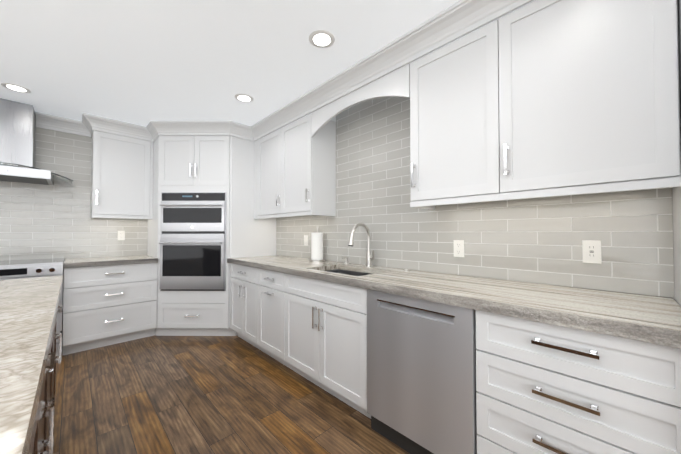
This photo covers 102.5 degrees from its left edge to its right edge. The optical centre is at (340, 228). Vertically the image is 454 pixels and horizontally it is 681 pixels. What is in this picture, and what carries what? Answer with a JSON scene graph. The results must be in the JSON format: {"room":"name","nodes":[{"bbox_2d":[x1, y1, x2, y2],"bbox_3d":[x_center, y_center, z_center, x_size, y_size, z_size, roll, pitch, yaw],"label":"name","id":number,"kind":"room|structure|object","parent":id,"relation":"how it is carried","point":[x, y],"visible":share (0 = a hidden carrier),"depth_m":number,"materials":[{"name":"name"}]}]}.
{"room":"kitchen","nodes":[
{"label":"kitchen","id":0,"kind":"room"},
{"bbox_2d":[53,335,409,453],"bbox_3d":[-0.863,1.262,0.057,5.200,0.100,7.700,1,-1,-44],"label":"floor","id":1,"kind":"structure","parent":0,"point":[154,394],"depth_m":1.92,"materials":[{"name":"brown wood"}]},
{"bbox_2d":[28,437,31,453],"bbox_3d":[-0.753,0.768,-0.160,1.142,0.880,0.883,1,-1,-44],"label":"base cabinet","id":2,"kind":"object","parent":1,"relation":"on","point":[30,447],"depth_m":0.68,"materials":[{"name":"brown wood"}]},
{"bbox_2d":[0,275,62,453],"bbox_3d":[-1.372,0.316,0.477,1.198,0.043,2.708,1,-1,-44],"label":"countertop","id":3,"kind":"structure","parent":2,"relation":"on","point":[28,308],"depth_m":0.68,"materials":[{"name":"grey stone"}]},
{"bbox_2d":[0,258,64,354],"bbox_3d":[-3.138,0.787,2.560,0.762,0.934,0.713,1,-1,-44],"label":"range","id":4,"kind":"object","parent":1,"relation":"on","point":[19,269],"visible":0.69,"depth_m":2.54,"materials":[{"name":"silver metal"}]},
{"bbox_2d":[32,318,55,453],"bbox_3d":[-1.370,0.779,0.471,1.142,0.880,0.882,1,-1,-44],"label":"base cabinet","id":5,"kind":"object","parent":1,"relation":"on","point":[42,440],"depth_m":0.90,"materials":[{"name":"brown wood"}]},
{"bbox_2d":[52,305,59,453],"bbox_3d":[-1.987,0.789,1.101,1.142,0.880,0.883,1,-1,-44],"label":"base cabinet","id":6,"kind":"object","parent":1,"relation":"on","point":[55,335],"depth_m":1.49,"materials":[{"name":"brown wood"}]},
{"bbox_2d":[62,263,156,355],"bbox_3d":[-2.620,0.826,3.129,0.769,0.876,0.660,1,-1,-44],"label":"base cabinet","id":7,"kind":"object","parent":1,"relation":"on","point":[103,306],"visible":0.98,"depth_m":2.89,"materials":[{"name":"white wood"}]},
{"bbox_2d":[64,255,157,267],"bbox_3d":[-2.622,0.368,3.139,0.770,0.049,0.656,1,-1,-44],"label":"countertop","id":8,"kind":"structure","parent":7,"relation":"on","point":[97,261],"depth_m":2.96,"materials":[{"name":"stone"}]},
{"bbox_2d":[147,135,275,335],"bbox_3d":[-1.710,0.092,3.629,1.237,2.360,1.237,1,-1,-44],"label":"tall cabinet","id":9,"kind":"object","parent":1,"relation":"on","point":[203,224],"visible":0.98,"depth_m":3.19,"materials":[{"name":"white wood"}]},
{"bbox_2d":[143,126,157,141],"bbox_3d":[-2.257,-1.161,3.276,0.092,0.142,0.345,1,-1,-44],"label":"crown molding","id":10,"kind":"structure","parent":9,"relation":"attached to","point":[148,138],"depth_m":3.35,"materials":[{"name":"white wood"}]},
{"bbox_2d":[147,120,246,139],"bbox_3d":[-1.649,-1.162,3.222,0.884,0.142,0.702,1,-1,-44],"label":"crown molding","id":11,"kind":"structure","parent":9,"relation":"attached to","point":[154,127],"depth_m":3.18,"materials":[{"name":"white wood"}]},
{"bbox_2d":[247,0,532,140],"bbox_3d":[0.055,-1.180,2.186,0.103,0.142,3.350,1,-1,-44],"label":"crown molding","id":12,"kind":"structure","parent":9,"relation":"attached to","point":[457,20],"depth_m":1.86,"materials":[{"name":"white wood"}]},
{"bbox_2d":[230,263,266,353],"bbox_3d":[-0.838,0.826,3.138,0.660,0.876,0.690,1,-1,-44],"label":"base cabinet","id":13,"kind":"object","parent":1,"relation":"on","point":[244,284],"visible":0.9,"depth_m":2.89,"materials":[{"name":"white wood"}]},
{"bbox_2d":[258,269,293,370],"bbox_3d":[-0.431,0.819,2.723,0.660,0.876,0.468,1,-1,-44],"label":"base cabinet","id":14,"kind":"object","parent":1,"relation":"on","point":[271,313],"visible":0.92,"depth_m":2.51,"materials":[{"name":"white wood"}]},
{"bbox_2d":[285,274,370,418],"bbox_3d":[0.056,0.810,2.226,0.660,0.876,0.919,1,-1,-44],"label":"base cabinet","id":15,"kind":"object","parent":1,"relation":"on","point":[325,336],"visible":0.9,"depth_m":1.95,"materials":[{"name":"white wood"}]},
{"bbox_2d":[227,223,680,348],"bbox_3d":[0.093,0.267,2.200,0.656,0.634,3.347,1,-1,-44],"label":"countertop","id":16,"kind":"structure","parent":15,"relation":"on","point":[648,318],"depth_m":1.30,"materials":[{"name":"stone"}]},
{"bbox_2d":[367,289,476,453],"bbox_3d":[0.600,0.803,1.669,0.622,0.872,0.626,1,-1,-44],"label":"dishwasher","id":17,"kind":"object","parent":1,"relation":"on","point":[421,377],"visible":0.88,"depth_m":1.41,"materials":[{"name":"grey metal"}]},
{"bbox_2d":[476,310,680,453],"bbox_3d":[1.043,0.793,1.217,0.660,0.876,0.626,1,-1,-44],"label":"base cabinet","id":18,"kind":"object","parent":1,"relation":"on","point":[543,388],"visible":0.88,"depth_m":1.00,"materials":[{"name":"white wood"}]},
{"bbox_2d":[0,0,533,139],"bbox_3d":[-0.863,-1.338,0.101,5.200,0.100,7.700,1,-1,-44],"label":"ceiling","id":19,"kind":"structure","parent":0,"point":[141,62],"depth_m":1.93,"materials":[{"name":"white paint"}]},
{"bbox_2d":[1,83,30,92],"bbox_3d":[-2.875,-1.244,2.427,0.176,0.006,0.176,1,-1,-44],"label":"recessed light","id":20,"kind":"object","parent":19,"relation":"in","point":[16,88],"visible":1,"depth_m":2.42,"materials":[{"name":"white plastic"}]},
{"bbox_2d":[234,93,253,102],"bbox_3d":[-0.918,-1.241,2.607,0.176,0.006,0.176,1,-1,-44],"label":"recessed light","id":21,"kind":"object","parent":19,"relation":"in","point":[241,97],"visible":1,"depth_m":2.60,"materials":[{"name":"white plastic"}]},
{"bbox_2d":[309,30,334,47],"bbox_3d":[-0.124,-1.254,1.818,0.176,0.006,0.176,1,-1,-44],"label":"recessed light","id":22,"kind":"object","parent":19,"relation":"in","point":[321,38],"visible":1,"depth_m":1.81,"materials":[{"name":"white plastic"}]},
{"bbox_2d":[672,0,680,306],"bbox_3d":[1.302,-0.023,0.941,0.700,2.499,0.142,1,-1,-44],"label":"wall","id":23,"kind":"structure","parent":0,"point":[676,199],"depth_m":1.12,"materials":[{"name":"grey paint"}]},
{"bbox_3d":[-3.557,0.007,2.759,5.100,2.500,0.100,1,-1,-44],"label":"wall","id":24,"kind":"structure","parent":0,"visible":0},
{"bbox_2d":[0,98,73,184],"bbox_3d":[-3.224,-0.863,2.648,0.926,0.759,0.523,1,-1,-44],"label":"chimney range hood","id":25,"kind":"object","parent":24,"relation":"attached to","point":[17,141],"visible":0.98,"depth_m":2.67,"materials":[{"name":"silver metal"}]},
{"bbox_2d":[0,127,147,260],"bbox_3d":[-3.921,-0.460,2.335,3.774,1.577,0.010,1,-1,-44],"label":"tile backsplash","id":26,"kind":"structure","parent":24,"relation":"attached to","point":[41,221],"depth_m":3.08,"materials":[{"name":"grey tile"}]},
{"bbox_2d":[118,231,124,239],"bbox_3d":[-2.762,0.086,3.446,0.072,0.118,0.008,1,-1,-44],"label":"duplex electrical outlet","id":27,"kind":"object","parent":26,"relation":"attached to","point":[121,235],"visible":1,"depth_m":3.44,"materials":[{"name":"white plastic"}]},
{"bbox_2d":[91,130,152,218],"bbox_3d":[-2.646,-0.606,3.330,0.559,0.975,0.350,1,-1,-44],"label":"upper cabinet","id":28,"kind":"object","parent":24,"relation":"attached to","point":[122,178],"visible":1,"depth_m":3.21,"materials":[{"name":"white wood"}]},
{"bbox_2d":[35,111,92,136],"bbox_3d":[-3.095,-1.165,3.077,0.447,0.142,0.093,1,-1,-44],"label":"crown molding","id":29,"kind":"structure","parent":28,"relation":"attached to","point":[43,120],"depth_m":3.04,"materials":[{"name":"white wood"}]},
{"bbox_2d":[79,112,142,139],"bbox_3d":[-2.590,-1.164,3.138,0.545,0.142,0.107,1,-1,-44],"label":"crown molding","id":30,"kind":"structure","parent":28,"relation":"attached to","point":[89,122],"depth_m":3.14,"materials":[{"name":"white wood"}]},
{"bbox_3d":[0.959,-0.008,1.863,0.100,2.500,7.700,1,-1,-44],"label":"wall","id":31,"kind":"structure","parent":0,"visible":0},
{"bbox_2d":[254,113,335,218],"bbox_3d":[-0.572,-0.610,3.106,0.360,0.975,1.143,1,-1,-44],"label":"upper cabinet","id":32,"kind":"object","parent":31,"relation":"attached to","point":[294,168],"visible":1,"depth_m":2.80,"materials":[{"name":"white wood"}]},
{"bbox_2d":[311,63,409,136],"bbox_3d":[0.100,-0.995,2.228,0.020,0.235,1.058,1,-1,-44],"label":"arch","id":33,"kind":"object","parent":32,"relation":"attached to","point":[395,83],"visible":1,"depth_m":2.09,"materials":[{"name":"white wood"}]},
{"bbox_2d":[410,19,500,209],"bbox_3d":[0.757,-0.632,1.748,0.360,0.975,0.538,1,-1,-44],"label":"upper cabinet","id":34,"kind":"object","parent":31,"relation":"attached to","point":[454,128],"visible":0.98,"depth_m":1.62,"materials":[{"name":"white wood"}]},
{"bbox_2d":[276,97,673,297],"bbox_3d":[0.325,-0.458,2.439,0.010,1.577,3.352,1,-1,-44],"label":"tile backsplash","id":35,"kind":"structure","parent":31,"relation":"attached to","point":[535,240],"depth_m":1.85,"materials":[{"name":"grey tile"}]},
{"bbox_2d":[304,235,307,245],"bbox_3d":[-0.399,0.136,3.154,0.010,0.118,0.072,1,-1,-44],"label":"rocker light switch","id":36,"kind":"object","parent":35,"relation":"attached to","point":[305,240],"visible":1,"depth_m":3.15,"materials":[{"name":"white plastic"}]},
{"bbox_2d":[454,240,463,256],"bbox_3d":[0.824,0.139,1.905,0.008,0.118,0.072,1,-1,-44],"label":"duplex electrical outlet","id":37,"kind":"object","parent":35,"relation":"attached to","point":[458,248],"visible":1,"depth_m":1.90,"materials":[{"name":"white plastic"}]},
{"bbox_2d":[582,240,601,263],"bbox_3d":[1.302,0.119,1.417,0.009,0.118,0.072,1,-1,-44],"label":"outlet","id":38,"kind":"object","parent":35,"relation":"attached to","point":[591,250],"visible":1,"depth_m":1.42,"materials":[{"name":"white plastic"}]},
{"bbox_2d":[498,0,680,200],"bbox_3d":[1.158,-0.639,1.339,0.360,0.975,0.605,1,-1,-44],"label":"upper cabinet","id":39,"kind":"object","parent":31,"relation":"attached to","point":[589,101],"visible":1,"depth_m":1.20,"materials":[{"name":"white wood"}]}
]}

